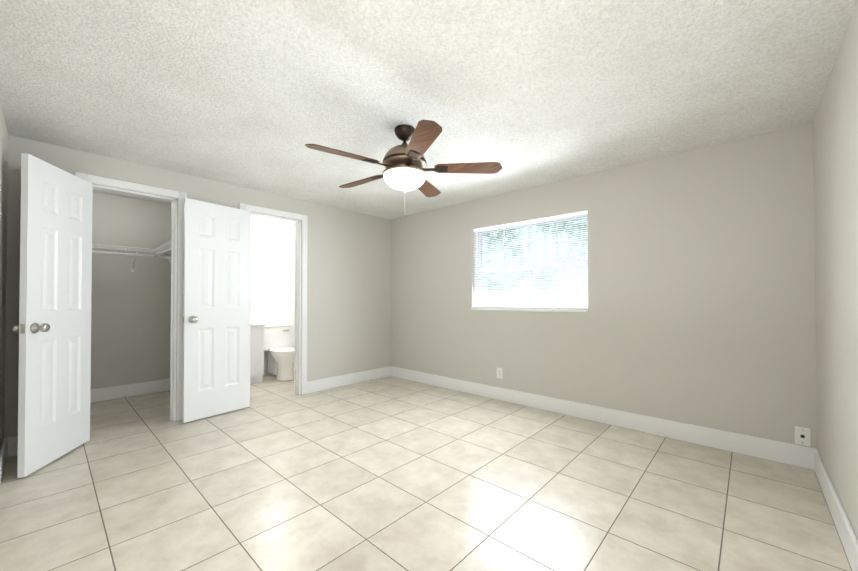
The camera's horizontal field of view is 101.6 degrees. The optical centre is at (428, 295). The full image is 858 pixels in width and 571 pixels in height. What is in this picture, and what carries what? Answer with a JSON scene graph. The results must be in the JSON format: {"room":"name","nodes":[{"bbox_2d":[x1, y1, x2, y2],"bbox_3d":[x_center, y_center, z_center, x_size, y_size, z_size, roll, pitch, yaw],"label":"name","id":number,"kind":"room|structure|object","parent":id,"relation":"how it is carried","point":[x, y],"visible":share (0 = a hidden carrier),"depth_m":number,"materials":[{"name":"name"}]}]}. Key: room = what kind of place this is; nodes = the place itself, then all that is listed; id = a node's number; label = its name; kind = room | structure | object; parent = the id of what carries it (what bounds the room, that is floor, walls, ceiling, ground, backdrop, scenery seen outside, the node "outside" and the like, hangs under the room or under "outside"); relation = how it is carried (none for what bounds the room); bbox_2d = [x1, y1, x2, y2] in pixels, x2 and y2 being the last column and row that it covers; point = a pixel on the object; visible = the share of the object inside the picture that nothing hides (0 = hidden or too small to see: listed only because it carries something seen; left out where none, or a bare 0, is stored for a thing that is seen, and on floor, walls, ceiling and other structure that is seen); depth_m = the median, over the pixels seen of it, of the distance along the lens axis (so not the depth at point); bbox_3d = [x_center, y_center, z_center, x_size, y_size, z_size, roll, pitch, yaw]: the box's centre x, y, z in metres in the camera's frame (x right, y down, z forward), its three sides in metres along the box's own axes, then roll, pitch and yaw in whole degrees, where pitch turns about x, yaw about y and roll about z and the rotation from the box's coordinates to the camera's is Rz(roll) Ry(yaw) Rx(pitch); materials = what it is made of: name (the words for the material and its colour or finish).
{"room":"empty bedroom","nodes":[
{"label":"empty bedroom","id":0,"kind":"room"},
{"bbox_2d":[0,102,7,450],"bbox_3d":[-2.040,-0.013,1.524,5.700,2.286,0.120,-1,-1,42],"label":"wall","id":1,"kind":"structure","parent":0,"point":[3,189],"depth_m":2.29,"materials":[{"name":"grey paint"}]},
{"bbox_2d":[0,438,7,484],"bbox_3d":[-1.441,1.055,1.056,4.168,0.140,0.016,-1,-1,42],"label":"baseboard","id":2,"kind":"structure","parent":1,"relation":"attached to","point":[3,454],"depth_m":2.26,"materials":[{"name":"white wood"}]},
{"bbox_2d":[90,192,294,389],"bbox_3d":[-2.969,0.021,4.640,0.120,2.286,3.220,-1,-1,42],"label":"wall","id":3,"kind":"structure","parent":0,"point":[130,324],"depth_m":4.12,"materials":[{"name":"grey paint"}]},
{"bbox_2d":[92,244,147,271],"bbox_3d":[-3.451,-0.406,3.784,0.330,0.262,1.296,-1,-1,42],"label":"closet shelf","id":4,"kind":"object","parent":3,"relation":"attached to","point":[102,252],"depth_m":3.79,"materials":[{"name":"white metal"}]},
{"bbox_2d":[90,379,169,402],"bbox_3d":[-3.567,1.086,3.875,0.016,0.140,1.300,-1,-1,42],"label":"baseboard","id":5,"kind":"structure","parent":3,"relation":"attached to","point":[113,392],"depth_m":4.00,"materials":[{"name":"white"}]},
{"bbox_2d":[4,135,390,437],"bbox_3d":[-1.823,0.012,3.848,0.120,2.286,3.600,-1,-1,42],"label":"wall","id":6,"kind":"structure","parent":0,"point":[348,292],"depth_m":4.27,"materials":[{"name":"grey paint"}]},
{"bbox_2d":[4,435,17,456],"bbox_3d":[-2.876,1.072,2.587,0.016,0.140,0.335,-1,-1,42],"label":"baseboard","id":7,"kind":"structure","parent":6,"relation":"attached to","point":[12,445],"depth_m":2.49,"materials":[{"name":"white wood"}]},
{"bbox_2d":[12,153,92,477],"bbox_3d":[-2.602,0.121,2.469,0.171,2.015,0.606,0,-1,-15],"label":"closet door","id":8,"kind":"structure","parent":6,"relation":"in","point":[52,328],"depth_m":2.39,"materials":[{"name":"white painted wood"},{"name":"satin nickel"}]},
{"bbox_2d":[75,172,186,421],"bbox_3d":[-2.564,0.092,3.038,0.156,2.110,0.735,-1,-1,42],"label":"trim","id":9,"kind":"structure","parent":6,"relation":"attached to","point":[176,305],"depth_m":3.21,"materials":[{"name":"white wood"}]},
{"bbox_2d":[148,240,170,261],"bbox_3d":[-2.680,-0.379,3.728,0.881,0.306,0.336,-1,-1,42],"label":"closet shelf","id":10,"kind":"object","parent":6,"relation":"attached to","point":[165,248],"depth_m":3.84,"materials":[{"name":"white metal"}]},
{"bbox_2d":[182,198,250,422],"bbox_3d":[-2.027,0.131,3.389,0.171,2.015,0.606,0,-1,35],"label":"bathroom door","id":11,"kind":"structure","parent":6,"relation":"in","point":[216,302],"depth_m":3.34,"materials":[{"name":"white painted wood"},{"name":"satin nickel"}]},
{"bbox_2d":[239,203,307,394],"bbox_3d":[-1.752,0.101,3.924,0.156,2.110,0.750,-1,-1,42],"label":"door frame","id":12,"kind":"structure","parent":6,"relation":"attached to","point":[300,372],"depth_m":4.11,"materials":[{"name":"white wood"}]},
{"bbox_2d":[307,366,389,393],"bbox_3d":[-1.002,1.094,4.630,0.016,0.140,1.320,-1,-1,42],"label":"baseboard","id":13,"kind":"structure","parent":6,"relation":"attached to","point":[335,382],"depth_m":4.54,"materials":[{"name":"white wood"}]},
{"bbox_2d":[0,371,851,570],"bbox_3d":[-0.712,1.195,2.871,5.820,0.100,3.920,-1,-1,42],"label":"floor","id":14,"kind":"structure","parent":0,"point":[390,473],"depth_m":1.99,"materials":[{"name":"tile"}]},
{"bbox_2d":[250,316,265,383],"bbox_3d":[-2.622,0.701,4.550,0.495,0.925,0.798,-1,-1,42],"label":"bathroom vanity","id":15,"kind":"object","parent":14,"relation":"on","point":[256,351],"visible":0.15,"depth_m":4.62,"materials":[{"name":"white wood"}]},
{"bbox_2d":[264,323,293,380],"bbox_3d":[-2.078,0.794,5.000,0.686,0.748,0.497,-1,-1,42],"label":"toilet","id":16,"kind":"object","parent":14,"relation":"on","point":[278,347],"visible":0.83,"depth_m":4.95,"materials":[{"name":"white ceramic"}]},
{"bbox_2d":[0,0,855,224],"bbox_3d":[-0.712,-1.191,2.897,5.820,0.100,3.920,-1,-1,42],"label":"ceiling","id":17,"kind":"structure","parent":0,"point":[256,94],"depth_m":1.89,"materials":[{"name":"white paint"}]},
{"bbox_2d":[305,120,501,214],"bbox_3d":[-0.211,-0.851,2.424,1.244,0.589,1.269,-1,-1,42],"label":"ceiling fan","id":18,"kind":"object","parent":17,"relation":"hanging from","point":[404,163],"visible":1,"depth_m":2.32,"materials":[{"name":"brown wood"}]},
{"bbox_2d":[391,122,816,448],"bbox_3d":[1.053,0.012,3.789,4.440,2.286,0.200,-1,-1,42],"label":"wall","id":19,"kind":"structure","parent":0,"point":[701,287],"depth_m":2.87,"materials":[{"name":"grey paint"}]},
{"bbox_2d":[497,368,502,378],"bbox_3d":[0.784,0.861,3.885,0.072,0.117,0.009,-1,-1,42],"label":"duplex electrical outlet","id":20,"kind":"object","parent":19,"relation":"attached to","point":[499,373],"visible":1,"depth_m":3.88,"materials":[{"name":"white plastic"}]},
{"bbox_2d":[471,307,587,312],"bbox_3d":[1.057,0.149,3.772,1.318,0.028,0.218,-1,-1,42],"label":"window sill","id":21,"kind":"structure","parent":19,"relation":"attached to","point":[533,309],"depth_m":3.65,"materials":[{"name":"white"}]},
{"bbox_2d":[478,214,587,308],"bbox_3d":[1.090,-0.333,3.813,1.318,0.935,0.050,-1,-1,42],"label":"window","id":22,"kind":"structure","parent":19,"relation":"in","point":[529,253],"depth_m":3.80,"materials":[{"name":"clear glass"}]},
{"bbox_2d":[474,210,587,308],"bbox_3d":[1.021,-0.334,3.739,1.306,0.929,0.042,-1,-1,42],"label":"window blind","id":23,"kind":"object","parent":22,"relation":"attached to","point":[557,217],"visible":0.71,"depth_m":3.67,"materials":[{"name":"white plastic"}]},
{"bbox_2d":[390,366,814,469],"bbox_3d":[0.980,1.084,3.698,4.200,0.140,0.016,-1,-1,42],"label":"baseboard","id":24,"kind":"structure","parent":19,"relation":"attached to","point":[785,453],"depth_m":2.95,"materials":[{"name":"white wood"}]},
{"bbox_2d":[795,426,810,445],"bbox_3d":[2.483,0.934,2.327,0.072,0.117,0.010,-1,-1,42],"label":"outlet","id":25,"kind":"object","parent":19,"relation":"attached to","point":[802,436],"visible":1,"depth_m":2.33,"materials":[{"name":"white plastic"}]},
{"bbox_2d":[813,0,857,538],"bbox_3d":[1.321,-0.019,0.885,0.120,2.286,3.720,-1,-1,42],"label":"wall","id":26,"kind":"structure","parent":0,"point":[835,132],"depth_m":1.68,"materials":[{"name":"grey paint"}]},
{"bbox_2d":[814,449,857,570],"bbox_3d":[1.306,1.054,0.958,0.016,0.140,3.584,-1,-1,42],"label":"baseboard","id":27,"kind":"structure","parent":26,"relation":"attached to","point":[847,535],"depth_m":1.67,"materials":[{"name":"white"}]},
{"label":"outside","id":28,"kind":"structure","parent":0,"visible":0},
{"bbox_2d":[483,218,587,304],"bbox_3d":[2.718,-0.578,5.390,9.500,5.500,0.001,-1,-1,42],"label":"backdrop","id":29,"kind":"structure","parent":28,"point":[563,226],"depth_m":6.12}
]}

